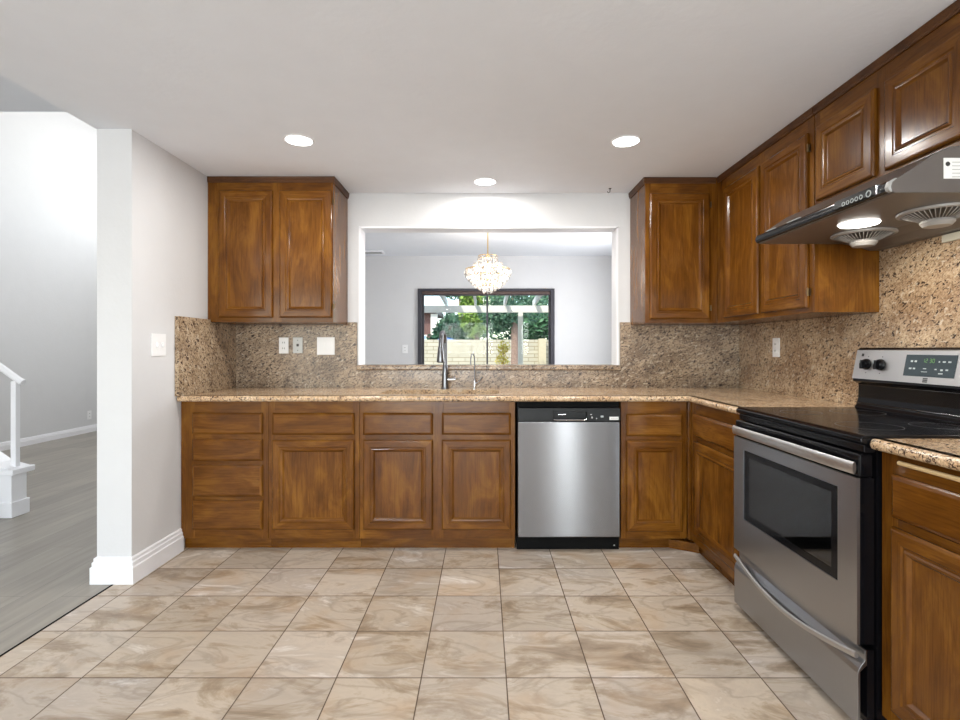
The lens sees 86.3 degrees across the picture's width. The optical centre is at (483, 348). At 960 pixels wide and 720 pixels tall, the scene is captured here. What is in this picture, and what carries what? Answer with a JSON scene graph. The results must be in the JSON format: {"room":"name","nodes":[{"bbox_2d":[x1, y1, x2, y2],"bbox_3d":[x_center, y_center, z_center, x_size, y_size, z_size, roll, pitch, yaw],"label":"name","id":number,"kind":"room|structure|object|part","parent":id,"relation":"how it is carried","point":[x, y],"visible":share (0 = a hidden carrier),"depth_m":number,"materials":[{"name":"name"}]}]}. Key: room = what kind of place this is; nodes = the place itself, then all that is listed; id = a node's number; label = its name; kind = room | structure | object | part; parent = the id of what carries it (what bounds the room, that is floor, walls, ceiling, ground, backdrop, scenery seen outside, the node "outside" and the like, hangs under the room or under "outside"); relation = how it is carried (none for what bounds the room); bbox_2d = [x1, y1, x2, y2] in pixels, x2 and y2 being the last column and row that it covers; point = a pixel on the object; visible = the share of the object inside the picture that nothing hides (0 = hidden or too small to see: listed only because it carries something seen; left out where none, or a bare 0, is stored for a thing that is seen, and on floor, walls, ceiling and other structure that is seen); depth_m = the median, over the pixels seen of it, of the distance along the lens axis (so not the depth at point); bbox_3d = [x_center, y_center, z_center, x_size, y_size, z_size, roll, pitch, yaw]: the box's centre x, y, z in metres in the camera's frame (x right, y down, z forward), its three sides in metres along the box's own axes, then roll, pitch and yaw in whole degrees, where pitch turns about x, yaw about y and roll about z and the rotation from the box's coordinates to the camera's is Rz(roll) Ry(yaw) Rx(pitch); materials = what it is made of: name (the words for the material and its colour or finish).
{"room":"kitchen","nodes":[
{"label":"kitchen","id":0,"kind":"room"},
{"bbox_2d":[0,75,65,111],"bbox_3d":[-3.725,-2.715,2.575,3.850,2.650,11.150,0,0,0],"label":"ceiling","id":1,"kind":"structure","parent":0,"point":[13,97],"depth_m":2.86,"materials":[{"name":"white paint"}]},
{"bbox_2d":[0,112,96,442],"bbox_3d":[-5.575,-1.390,2.500,0.150,5.100,11.000,0,0,0],"label":"wall","id":2,"kind":"structure","parent":0,"point":[48,160],"depth_m":6.47,"materials":[{"name":"white paint"}]},
{"bbox_2d":[0,424,96,450],"bbox_3d":[-5.492,1.113,2.500,0.016,0.095,11.000,0,0,0],"label":"baseboard","id":3,"kind":"structure","parent":2,"relation":"attached to","point":[32,440],"depth_m":6.48,"materials":[{"name":"white paint"}]},
{"bbox_2d":[87,410,90,419],"bbox_3d":[-5.495,0.919,7.130,0.009,0.120,0.075,0,0,0],"label":"wall outlet","id":4,"kind":"object","parent":2,"relation":"attached to","point":[88,412],"visible":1,"depth_m":7.12,"materials":[{"name":"white plastic"}]},
{"bbox_2d":[97,129,207,556],"bbox_3d":[-1.835,-1.390,5.270,0.173,5.100,5.460,0,0,0],"label":"wall","id":5,"kind":"structure","parent":0,"point":[152,205],"depth_m":2.61,"materials":[{"name":"white paint"}]},
{"bbox_2d":[90,528,183,584],"bbox_3d":[-1.835,1.095,3.010,0.214,0.130,0.980,0,0,0],"label":"baseboard","id":6,"kind":"structure","parent":5,"relation":"attached to","point":[104,570],"depth_m":2.55,"materials":[{"name":"white paint"}]},
{"bbox_2d":[151,333,165,355],"bbox_3d":[-1.739,-0.022,2.747,0.018,0.120,0.118,0,0,0],"label":"light switch","id":7,"kind":"object","parent":5,"relation":"attached to","point":[158,341],"visible":1,"depth_m":2.74,"materials":[{"name":"white plastic"}]},
{"bbox_2d":[175,316,235,395],"bbox_3d":[-1.736,0.041,3.239,0.022,0.454,0.691,0,0,0],"label":"backsplash","id":8,"kind":"structure","parent":5,"relation":"attached to","point":[205,350],"depth_m":3.15,"materials":[{"name":"stone"}]},
{"bbox_2d":[0,431,861,719],"bbox_3d":[-1.800,1.185,2.500,7.400,0.050,11.000,0,0,0],"label":"floor","id":9,"kind":"structure","parent":0,"point":[209,633],"depth_m":2.08,"materials":[{"name":"tile"}]},
{"bbox_2d":[0,363,34,517],"bbox_3d":[-4.354,-0.127,3.058,2.297,2.574,1.215,0,0,0],"label":"staircase","id":10,"kind":"structure","parent":9,"relation":"on","point":[14,501],"depth_m":3.56,"materials":[{"name":"white paint"}]},
{"bbox_3d":[-4.354,-0.580,3.575,2.297,1.668,0.044,0,0,0],"label":"handrail","id":11,"kind":"part","parent":10,"relation":"part of","materials":[{"name":"white paint"}]},
{"bbox_3d":[-3.272,0.525,3.575,0.036,0.601,0.036,0,0,0],"label":"post","id":12,"kind":"part","parent":10,"relation":"part of","materials":[{"name":"white paint"}]},
{"bbox_2d":[0,585,112,656],"bbox_3d":[-1.825,1.159,-0.242,0.007,0.003,5.515,0,0,0],"label":"trim","id":13,"kind":"structure","parent":9,"relation":"on","point":[110,585],"depth_m":2.17,"materials":[{"name":"grey wood"}]},
{"bbox_2d":[181,402,270,547],"bbox_3d":[-1.494,0.731,3.241,0.503,0.858,0.618,0,0,0],"label":"base cabinet","id":14,"kind":"object","parent":9,"relation":"on","point":[225,445],"visible":0.68,"depth_m":2.94,"materials":[{"name":"brown wood"}]},
{"bbox_3d":[-1.474,0.953,2.941,0.403,0.168,0.017,0,0,0],"label":"drawer","id":15,"kind":"part","parent":14,"relation":"part of","materials":[{"name":"brown wood"}]},
{"bbox_3d":[-1.474,0.757,2.941,0.403,0.181,0.017,0,0,0],"label":"drawer","id":16,"kind":"part","parent":14,"relation":"part of","materials":[{"name":"brown wood"}]},
{"bbox_3d":[-1.474,0.580,2.941,0.403,0.124,0.017,0,0,0],"label":"drawer","id":17,"kind":"part","parent":14,"relation":"part of","materials":[{"name":"brown wood"}]},
{"bbox_3d":[-1.474,0.427,2.941,0.403,0.123,0.017,0,0,0],"label":"drawer","id":18,"kind":"part","parent":14,"relation":"part of","materials":[{"name":"brown wood"}]},
{"bbox_2d":[269,402,360,547],"bbox_3d":[-0.979,0.731,3.241,0.523,0.858,0.618,0,0,0],"label":"base cabinet","id":19,"kind":"object","parent":9,"relation":"on","point":[314,447],"visible":0.75,"depth_m":2.94,"materials":[{"name":"brown wood"}]},
{"bbox_3d":[-0.981,0.430,2.941,0.471,0.126,0.017,0,0,0],"label":"drawer","id":20,"kind":"part","parent":19,"relation":"part of","materials":[{"name":"brown wood"}]},
{"bbox_3d":[-0.981,0.780,2.940,0.471,0.516,0.018,0,0,0],"label":"door","id":21,"kind":"part","parent":19,"relation":"part of","materials":[{"name":"brown wood"}]},
{"bbox_2d":[360,402,514,547],"bbox_3d":[-0.269,0.731,3.241,0.894,0.858,0.618,0,0,0],"label":"base cabinet","id":22,"kind":"object","parent":9,"relation":"on","point":[433,474],"visible":0.8,"depth_m":2.94,"materials":[{"name":"brown wood"}]},
{"bbox_3d":[-0.494,0.430,2.941,0.401,0.126,0.017,0,0,0],"label":"drawer","id":23,"kind":"part","parent":22,"relation":"part of","materials":[{"name":"brown wood"}]},
{"bbox_3d":[-0.494,0.780,2.940,0.401,0.516,0.018,0,0,0],"label":"door","id":24,"kind":"part","parent":22,"relation":"part of","materials":[{"name":"brown wood"}]},
{"bbox_3d":[-0.044,0.430,2.941,0.397,0.126,0.017,0,0,0],"label":"drawer","id":25,"kind":"part","parent":22,"relation":"part of","materials":[{"name":"brown wood"}]},
{"bbox_3d":[-0.044,0.780,2.940,0.397,0.516,0.018,0,0,0],"label":"door","id":26,"kind":"part","parent":22,"relation":"part of","materials":[{"name":"brown wood"}]},
{"bbox_2d":[177,387,854,414],"bbox_3d":[0.025,0.284,2.943,3.543,0.032,1.278,0,0,0],"label":"countertop","id":27,"kind":"structure","parent":22,"relation":"on","point":[728,399],"depth_m":2.95,"materials":[{"name":"stone"}]},
{"bbox_2d":[437,330,455,388],"bbox_3d":[-0.245,0.072,3.374,0.105,0.391,0.206,0,0,5],"label":"kitchen faucet","id":28,"kind":"object","parent":27,"relation":"on","point":[442,349],"visible":0.99,"depth_m":3.43,"materials":[{"name":"silver metal"}]},
{"bbox_3d":[-0.270,-0.005,3.374,0.030,0.236,0.181,0,0,6],"label":"spout","id":29,"kind":"part","parent":28,"relation":"part of","materials":[{"name":"silver metal"}]},
{"bbox_3d":[-0.217,0.180,3.445,0.059,0.077,0.035,0,0,0],"label":"lever","id":30,"kind":"part","parent":28,"relation":"part of","materials":[{"name":"silver metal"}]},
{"bbox_2d":[470,353,482,388],"bbox_3d":[-0.069,0.148,3.422,0.116,0.239,0.064,0,0,-44],"label":"filter faucet","id":31,"kind":"object","parent":27,"relation":"on","point":[474,380],"visible":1,"depth_m":3.44,"materials":[{"name":"silver metal"}]},
{"bbox_3d":[-0.075,0.121,3.407,0.009,0.184,0.097,0,0,16],"label":"spout","id":32,"kind":"part","parent":31,"relation":"part of","materials":[{"name":"silver metal"}]},
{"bbox_2d":[515,402,619,548],"bbox_3d":[0.485,0.730,3.205,0.590,0.856,0.590,0,0,0],"label":"dishwasher","id":33,"kind":"object","parent":9,"relation":"on","point":[567,454],"visible":0.98,"depth_m":2.92,"materials":[{"name":"silver metal"}]},
{"bbox_2d":[515,402,517,528],"bbox_3d":[0.485,0.688,3.235,0.584,0.764,0.530,0,0,0],"label":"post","id":34,"kind":"object","parent":33,"relation":"in","point":[516,403],"depth_m":3.04,"materials":[{"name":"black wood"}]},
{"bbox_3d":[0.485,0.324,2.965,0.590,0.042,0.010,0,0,0],"label":"gap panel","id":35,"kind":"part","parent":33,"relation":"part of","materials":[{"name":"black plastic"}]},
{"bbox_3d":[0.485,1.115,2.971,0.590,0.086,0.018,0,0,0],"label":"kick plate","id":36,"kind":"part","parent":33,"relation":"part of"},
{"bbox_3d":[0.491,0.403,2.915,0.186,0.009,0.012,0,0,0],"label":"pocket handle","id":37,"kind":"part","parent":33,"relation":"part of","materials":[{"name":"silver metal"}]},
{"bbox_2d":[619,402,685,547],"bbox_3d":[0.978,0.731,3.241,0.378,0.858,0.618,0,0,0],"label":"base cabinet","id":38,"kind":"object","parent":9,"relation":"on","point":[652,434],"visible":0.7,"depth_m":2.94,"materials":[{"name":"brown wood"}]},
{"bbox_3d":[0.979,0.436,2.941,0.323,0.126,0.017,0,0,0],"label":"drawer","id":39,"kind":"part","parent":38,"relation":"part of","materials":[{"name":"brown wood"}]},
{"bbox_3d":[0.979,0.787,2.940,0.323,0.523,0.018,0,0,0],"label":"door","id":40,"kind":"part","parent":38,"relation":"part of","materials":[{"name":"brown wood"}]},
{"bbox_2d":[669,539,698,552],"bbox_3d":[1.159,1.134,2.964,0.165,0.052,0.043,0,0,29],"label":"block","id":41,"kind":"object","parent":9,"relation":"on","point":[679,544],"visible":0.86,"depth_m":2.95,"materials":[{"name":"brown wood"}]},
{"bbox_2d":[691,402,741,585],"bbox_3d":[1.468,0.731,2.628,0.598,0.858,0.631,0,0,0],"label":"base cabinet","id":42,"kind":"object","parent":9,"relation":"on","point":[712,436],"visible":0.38,"depth_m":2.63,"materials":[{"name":"brown wood"}]},
{"bbox_2d":[686,402,690,539],"bbox_3d":[1.178,0.697,2.949,0.017,0.790,0.042,0,0,0],"label":"post","id":43,"kind":"object","parent":42,"relation":"attached to","point":[688,404],"visible":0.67,"depth_m":2.93,"materials":[{"name":"brown wood"}]},
{"bbox_3d":[1.177,0.425,2.608,0.017,0.126,0.527,0,0,0],"label":"drawer","id":44,"kind":"part","parent":42,"relation":"part of","materials":[{"name":"brown wood"}]},
{"bbox_3d":[1.177,0.780,2.608,0.018,0.530,0.527,0,0,0],"label":"door","id":45,"kind":"part","parent":42,"relation":"part of","materials":[{"name":"brown wood"}]},
{"bbox_2d":[732,347,959,719],"bbox_3d":[1.428,0.577,1.915,0.680,1.166,0.761,0,0,0],"label":"range","id":46,"kind":"object","parent":9,"relation":"on","point":[808,480],"visible":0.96,"depth_m":1.80,"materials":[{"name":"silver metal"}]},
{"bbox_3d":[1.114,0.945,1.915,0.029,0.065,0.749,0,0,0],"label":"drawer handle","id":47,"kind":"part","parent":46,"relation":"part of","materials":[{"name":"silver metal"}]},
{"bbox_3d":[1.136,1.018,1.915,0.028,0.225,0.757,0,0,0],"label":"storage drawer","id":48,"kind":"part","parent":46,"relation":"part of","materials":[{"name":"silver metal"}]},
{"bbox_2d":[732,420,873,644],"bbox_3d":[1.388,0.602,1.915,0.602,0.572,0.757,0,0,0],"label":"oven","id":49,"kind":"object","parent":46,"relation":"in","point":[804,502],"depth_m":1.76,"materials":[{"name":"metal"}]},
{"bbox_2d":[736,407,959,444],"bbox_3d":[1.413,0.273,1.915,0.565,0.028,0.761,0,0,0],"label":"cooktop","id":50,"kind":"object","parent":46,"relation":"in","point":[842,425],"depth_m":1.83,"materials":[{"name":"black glass"}]},
{"bbox_3d":[1.643,0.066,2.217,0.033,0.048,0.048,0,0,0],"label":"knob","id":51,"kind":"part","parent":46,"relation":"part of","materials":[{"name":"black plastic"}]},
{"bbox_3d":[1.643,0.066,2.139,0.033,0.048,0.048,0,0,0],"label":"knob","id":52,"kind":"part","parent":46,"relation":"part of","materials":[{"name":"black plastic"}]},
{"bbox_2d":[882,452,959,719],"bbox_3d":[1.468,0.731,1.254,0.598,0.858,0.546,0,0,0],"label":"base cabinet","id":53,"kind":"object","parent":9,"relation":"on","point":[921,500],"visible":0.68,"depth_m":1.39,"materials":[{"name":"brown wood"}]},
{"bbox_2d":[870,439,959,470],"bbox_3d":[1.475,0.284,1.255,0.644,0.032,0.550,0,0,0],"label":"countertop","id":54,"kind":"structure","parent":53,"relation":"on","point":[945,453],"depth_m":1.40,"materials":[{"name":"stone"}]},
{"bbox_3d":[1.177,0.778,1.246,0.018,0.533,0.463,0,0,0],"label":"door","id":55,"kind":"part","parent":53,"relation":"part of","materials":[{"name":"brown wood"}]},
{"bbox_3d":[1.177,0.422,1.246,0.017,0.125,0.463,0,0,0],"label":"drawer","id":56,"kind":"part","parent":53,"relation":"part of","materials":[{"name":"brown wood"}]},
{"bbox_2d":[0,0,955,192],"bbox_3d":[-0.060,-1.215,0.292,3.720,0.250,6.585,0,0,0],"label":"ceiling","id":57,"kind":"structure","parent":0,"point":[392,96],"depth_m":2.06,"materials":[{"name":"white paint"}]},
{"bbox_2d":[283,134,314,145],"bbox_3d":[-0.965,-1.087,2.670,0.158,0.005,0.158,0,0,0],"label":"recessed light","id":58,"kind":"object","parent":57,"relation":"in","point":[294,139],"visible":1,"depth_m":2.66,"materials":[{"name":"white paint"}]},
{"bbox_2d":[473,177,496,185],"bbox_3d":[0.007,-1.087,3.330,0.158,0.005,0.158,0,0,0],"label":"recessed light","id":59,"kind":"object","parent":57,"relation":"in","point":[484,181],"visible":1,"depth_m":3.32,"materials":[{"name":"white paint"}]},
{"bbox_2d":[475,179,494,184],"bbox_3d":[0.007,-1.087,3.330,0.131,0.003,0.131,0,0,0],"label":"diffuser","id":60,"kind":"object","parent":59,"relation":"attached to","point":[477,181],"depth_m":3.32,"materials":[{"name":"white"}]},
{"bbox_2d":[611,135,641,146],"bbox_3d":[0.744,-1.087,2.683,0.158,0.005,0.158,0,0,0],"label":"recessed light","id":61,"kind":"object","parent":57,"relation":"in","point":[625,140],"visible":1,"depth_m":2.68,"materials":[{"name":"white paint"}]},
{"bbox_2d":[613,137,638,146],"bbox_3d":[0.744,-1.087,2.683,0.131,0.003,0.131,0,0,0],"label":"diffuser","id":62,"kind":"object","parent":61,"relation":"attached to","point":[618,141],"depth_m":2.68,"materials":[{"name":"white"}]},
{"bbox_2d":[364,256,611,364],"bbox_3d":[0.050,-0.090,7.175,3.700,2.500,0.150,0,0,0],"label":"wall","id":63,"kind":"structure","parent":0,"point":[582,285],"depth_m":7.10,"materials":[{"name":"white paint"}]},
{"bbox_2d":[402,345,407,352],"bbox_3d":[-1.095,0.000,7.095,0.075,0.115,0.009,0,0,0],"label":"wall outlet","id":64,"kind":"object","parent":63,"relation":"attached to","point":[404,347],"visible":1,"depth_m":7.09,"materials":[{"name":"white plastic"}]},
{"bbox_2d":[418,289,554,363],"bbox_3d":[0.030,0.163,7.133,1.890,1.995,0.135,0,0,0],"label":"door","id":65,"kind":"structure","parent":63,"relation":"in","point":[550,293],"depth_m":7.09,"materials":[{"name":"brown metal"}]},
{"bbox_3d":[-0.401,0.186,7.158,0.915,1.883,0.028,0,0,0],"label":"sliding panel","id":66,"kind":"part","parent":65,"relation":"part of","materials":[{"name":"clear glass"}]},
{"bbox_3d":[0.475,0.186,7.122,0.885,1.883,0.028,0,0,0],"label":"sliding panel","id":67,"kind":"part","parent":65,"relation":"part of","materials":[{"name":"clear glass"}]},
{"bbox_2d":[365,233,611,255],"bbox_3d":[0.050,-1.415,5.418,3.700,0.250,3.665,0,0,0],"label":"ceiling","id":68,"kind":"structure","parent":0,"point":[391,244],"depth_m":6.26,"materials":[{"name":"white paint"}]},
{"bbox_2d":[365,250,384,253],"bbox_3d":[-1.500,-1.280,6.780,0.340,0.020,0.160,0,0,0],"label":"ceiling vent","id":69,"kind":"object","parent":68,"relation":"in","point":[366,251],"visible":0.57,"depth_m":6.75,"materials":[{"name":"white paint"}]},
{"bbox_2d":[464,233,510,293],"bbox_3d":[0.040,-0.937,5.401,0.493,0.704,0.496,0,0,31],"label":"chandelier","id":70,"kind":"object","parent":68,"relation":"hanging from","point":[488,272],"visible":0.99,"depth_m":5.33,"materials":[{"name":"white glass"}]},
{"bbox_3d":[0.040,-0.812,5.400,0.478,0.344,0.478,0,0,0],"label":"frame","id":71,"kind":"part","parent":70,"relation":"part of","materials":[{"name":"gold metal"}]},
{"bbox_3d":[0.040,-1.080,5.400,0.052,0.360,0.052,0,0,0],"label":"rod","id":72,"kind":"part","parent":70,"relation":"part of","materials":[{"name":"gold metal"}]},
{"bbox_2d":[348,193,629,364],"bbox_3d":[0.015,-0.090,3.650,3.870,2.500,0.130,0,0,0],"label":"wall","id":73,"kind":"structure","parent":0,"point":[364,209],"depth_m":3.58,"materials":[{"name":"white paint"}]},
{"bbox_2d":[207,176,348,324],"bbox_3d":[-1.343,-0.629,3.399,0.804,0.918,0.366,0,0,0],"label":"upper cabinet","id":74,"kind":"object","parent":73,"relation":"attached to","point":[278,245],"visible":0.94,"depth_m":3.23,"materials":[{"name":"brown wood"}]},
{"bbox_3d":[-1.502,-0.598,3.225,0.339,0.800,0.018,0,0,0],"label":"door","id":75,"kind":"part","parent":74,"relation":"part of","materials":[{"name":"brown wood"}]},
{"bbox_3d":[-1.343,-1.069,3.402,0.804,0.036,0.359,0,0,0],"label":"crown moulding","id":76,"kind":"part","parent":74,"relation":"part of","materials":[{"name":"brown wood"}]},
{"bbox_3d":[-1.123,-0.598,3.225,0.330,0.800,0.018,0,0,0],"label":"door","id":77,"kind":"part","parent":74,"relation":"part of","materials":[{"name":"brown wood"}]},
{"bbox_2d":[236,322,738,386],"bbox_3d":[0.025,0.041,3.572,3.498,0.454,0.024,0,0,0],"label":"backsplash","id":78,"kind":"structure","parent":73,"relation":"attached to","point":[650,355],"depth_m":3.56,"materials":[{"name":"stone"}]},
{"bbox_2d":[279,337,288,353],"bbox_3d":[-1.391,-0.024,3.555,0.066,0.112,0.009,0,0,0],"label":"wall outlet","id":79,"kind":"object","parent":78,"relation":"attached to","point":[283,341],"visible":1,"depth_m":3.55,"materials":[{"name":"white plastic"}]},
{"bbox_2d":[293,337,302,352],"bbox_3d":[-1.293,-0.026,3.555,0.068,0.110,0.009,0,0,0],"label":"phone jack","id":80,"kind":"object","parent":78,"relation":"attached to","point":[297,341],"visible":1,"depth_m":3.55,"materials":[{"name":"white plastic"}]},
{"bbox_2d":[317,337,334,354],"bbox_3d":[-1.099,-0.021,3.555,0.122,0.122,0.010,0,0,0],"label":"light switch","id":81,"kind":"object","parent":78,"relation":"attached to","point":[325,345],"visible":1,"depth_m":3.55,"materials":[{"name":"white plastic"}]},
{"bbox_2d":[359,226,617,364],"bbox_3d":[0.032,-0.372,3.650,1.815,0.969,0.142,0,0,0],"label":"trim","id":82,"kind":"structure","parent":73,"relation":"attached to","point":[362,229],"depth_m":3.62,"materials":[{"name":"white paint"}]},
{"bbox_2d":[356,364,620,369],"bbox_3d":[0.032,0.130,3.638,1.833,0.036,0.195,0,0,0],"label":"window ledge","id":83,"kind":"object","parent":73,"relation":"attached to","point":[366,366],"visible":1,"depth_m":3.54,"materials":[{"name":"stone"}]},
{"bbox_2d":[628,177,717,324],"bbox_3d":[1.247,-0.627,3.407,0.473,0.922,0.350,0,0,0],"label":"upper cabinet","id":84,"kind":"object","parent":73,"relation":"attached to","point":[674,220],"visible":1,"depth_m":3.24,"materials":[{"name":"brown wood"}]},
{"bbox_3d":[1.240,-1.069,3.410,0.459,0.036,0.344,0,0,0],"label":"crown moulding","id":85,"kind":"part","parent":84,"relation":"part of","materials":[{"name":"brown wood"}]},
{"bbox_3d":[1.238,-0.588,3.240,0.379,0.795,0.018,0,0,0],"label":"door","id":86,"kind":"part","parent":84,"relation":"part of","materials":[{"name":"brown wood"}]},
{"bbox_3d":[1.875,-0.090,0.292,0.150,2.500,6.585,0,0,0],"label":"wall","id":87,"kind":"structure","parent":0,"visible":0},
{"bbox_2d":[703,107,878,324],"bbox_3d":[1.631,-0.627,2.942,0.328,0.922,1.279,0,0,0],"label":"upper cabinet","id":88,"kind":"object","parent":87,"relation":"attached to","point":[758,283],"visible":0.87,"depth_m":2.57,"materials":[{"name":"brown wood"}]},
{"bbox_3d":[1.475,-0.588,2.950,0.018,0.795,0.396,0,0,0],"label":"door","id":89,"kind":"part","parent":88,"relation":"part of","materials":[{"name":"brown wood"}]},
{"bbox_3d":[1.494,-0.627,2.942,0.018,0.922,1.278,0,0,0],"label":"frame","id":90,"kind":"part","parent":88,"relation":"part of","materials":[{"name":"brown wood"}]},
{"bbox_3d":[1.479,-1.069,2.773,0.012,0.036,0.943,0,0,0],"label":"crown moulding","id":91,"kind":"part","parent":88,"relation":"part of","materials":[{"name":"brown wood"}]},
{"bbox_3d":[1.475,-0.588,2.530,0.018,0.795,0.384,0,0,0],"label":"door","id":92,"kind":"part","parent":88,"relation":"part of","materials":[{"name":"brown wood"}]},
{"bbox_2d":[755,146,959,250],"bbox_3d":[1.492,-0.525,1.916,0.565,0.216,0.757,0,0,0],"label":"range hood","id":93,"kind":"object","parent":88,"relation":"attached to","point":[919,200],"visible":1,"depth_m":1.76,"materials":[{"name":"silver metal"}]},
{"bbox_3d":[1.216,-0.493,1.680,0.010,0.034,0.190,0,0,0],"label":"control panel","id":94,"kind":"part","parent":93,"relation":"part of","materials":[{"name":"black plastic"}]},
{"bbox_2d":[838,219,880,228],"bbox_3d":[1.402,-0.466,1.915,0.132,0.006,0.132,0,0,0],"label":"lamp","id":95,"kind":"object","parent":93,"relation":"attached to","point":[849,223],"depth_m":1.90,"materials":[{"name":"white"}]},
{"bbox_2d":[739,235,959,404],"bbox_3d":[1.787,-0.146,2.282,0.024,0.828,2.604,0,0,0],"label":"backsplash","id":96,"kind":"structure","parent":87,"relation":"attached to","point":[919,281],"depth_m":2.40,"materials":[{"name":"stone"}]},
{"bbox_2d":[773,338,779,356],"bbox_3d":[1.770,-0.009,3.105,0.009,0.115,0.070,0,0,0],"label":"wall outlet","id":97,"kind":"object","parent":96,"relation":"attached to","point":[776,341],"visible":1,"depth_m":3.10,"materials":[{"name":"white plastic"}]},
{"bbox_2d":[942,231,959,242],"bbox_3d":[1.767,-0.423,1.785,0.014,0.030,0.370,0,0,0],"label":"strip","id":98,"kind":"object","parent":96,"relation":"attached to","point":[953,236],"visible":1,"depth_m":1.93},
{"bbox_2d":[812,0,959,204],"bbox_3d":[1.631,-0.862,1.917,0.328,0.453,0.763,0,0,0],"label":"upper cabinet","id":99,"kind":"object","parent":87,"relation":"attached to","point":[902,109],"visible":0.78,"depth_m":1.84,"materials":[{"name":"brown wood"}]},
{"bbox_3d":[1.475,-0.820,2.103,0.018,0.330,0.337,0,0,0],"label":"door","id":100,"kind":"part","parent":99,"relation":"part of","materials":[{"name":"brown wood"}]},
{"bbox_3d":[1.479,-1.069,1.917,0.012,0.036,0.763,0,0,0],"label":"crown moulding","id":101,"kind":"part","parent":99,"relation":"part of","materials":[{"name":"brown wood"}]},
{"bbox_3d":[1.475,-0.820,1.721,0.018,0.330,0.322,0,0,0],"label":"door","id":102,"kind":"part","parent":99,"relation":"part of","materials":[{"name":"brown wood"}]},
{"label":"outside","id":103,"kind":"structure","parent":0,"visible":0},
{"bbox_3d":[0.000,1.245,26.125,60.000,0.130,37.750,0,0,0],"label":"ground","id":104,"kind":"structure","parent":103,"visible":0},
{"bbox_2d":[424,313,443,339],"bbox_3d":[-5.740,-0.405,27.000,6.920,3.170,4.400,0,0,0],"label":"house","id":105,"kind":"structure","parent":104,"relation":"on","point":[430,319],"depth_m":25.20,"materials":[{"name":"brown"}]},
{"bbox_3d":[-2.440,-0.270,25.070,0.320,2.900,0.240,0,0,0],"label":"corner post","id":106,"kind":"part","parent":105,"relation":"part of","materials":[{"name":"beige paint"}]},
{"bbox_2d":[426,319,473,339],"bbox_3d":[-1.383,-0.013,21.032,2.298,2.393,1.736,0,0,0],"label":"tree","id":107,"kind":"object","parent":104,"relation":"on","point":[458,333],"visible":0.24,"depth_m":20.66,"materials":[{"name":"green plant"}]},
{"bbox_2d":[439,296,461,327],"bbox_3d":[-1.643,-2.007,30.000,5.252,6.378,1.583,0,0,0],"label":"tree","id":108,"kind":"object","parent":104,"relation":"on","point":[452,316],"visible":0.07,"depth_m":29.76,"materials":[{"name":"green plant"}]},
{"bbox_2d":[458,296,500,339],"bbox_3d":[-0.174,-0.698,19.008,1.672,3.760,1.135,0,0,0],"label":"tree","id":109,"kind":"object","parent":104,"relation":"on","point":[468,321],"visible":0.41,"depth_m":18.77,"materials":[{"name":"green plant"}]},
{"bbox_2d":[424,340,547,363],"bbox_3d":[0.000,0.435,17.100,32.000,1.490,0.200,0,0,0],"label":"wall","id":110,"kind":"structure","parent":104,"relation":"on","point":[458,351],"depth_m":17.00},
{"bbox_2d":[424,296,547,363],"bbox_3d":[1.700,-0.036,9.130,6.600,2.432,3.740,0,0,0],"label":"patio cover","id":111,"kind":"object","parent":104,"relation":"on","point":[520,310],"visible":0.12,"depth_m":10.55,"materials":[{"name":"beige paint"}]},
{"bbox_3d":[0.755,0.213,10.600,0.096,1.933,0.096,0,0,0],"label":"post","id":112,"kind":"part","parent":111,"relation":"part of","materials":[{"name":"beige paint"}]},
{"bbox_2d":[446,296,535,339],"bbox_3d":[0.377,-1.423,23.528,5.575,5.211,2.876,0,0,30],"label":"tree","id":113,"kind":"object","parent":104,"relation":"on","point":[490,332],"visible":0.05,"depth_m":23.02,"materials":[{"name":"green plant"}]},
{"bbox_2d":[494,340,510,363],"bbox_3d":[0.570,0.448,15.594,0.530,1.465,0.409,0,0,0],"label":"shrub","id":114,"kind":"object","parent":104,"relation":"on","point":[504,348],"visible":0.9,"depth_m":15.56,"materials":[{"name":"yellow plant"}]},
{"bbox_2d":[477,296,547,363],"bbox_3d":[0.930,-0.392,14.496,2.260,3.152,1.684,0,0,0],"label":"tree","id":115,"kind":"object","parent":104,"relation":"on","point":[497,319],"visible":0.59,"depth_m":14.39,"materials":[{"name":"green plant"}]},
{"bbox_2d":[523,296,547,339],"bbox_3d":[2.893,-0.755,19.444,3.134,3.875,2.149,0,0,0],"label":"tree","id":116,"kind":"object","parent":104,"relation":"on","point":[537,330],"visible":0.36,"depth_m":19.15,"materials":[{"name":"green plant"}]},
{"bbox_2d":[538,339,545,363],"bbox_3d":[1.915,0.420,16.849,0.230,1.520,0.298,0,0,0],"label":"wall pier","id":117,"kind":"structure","parent":104,"relation":"on","point":[541,342],"depth_m":16.70,"materials":[{"name":"beige paint"}]}
]}

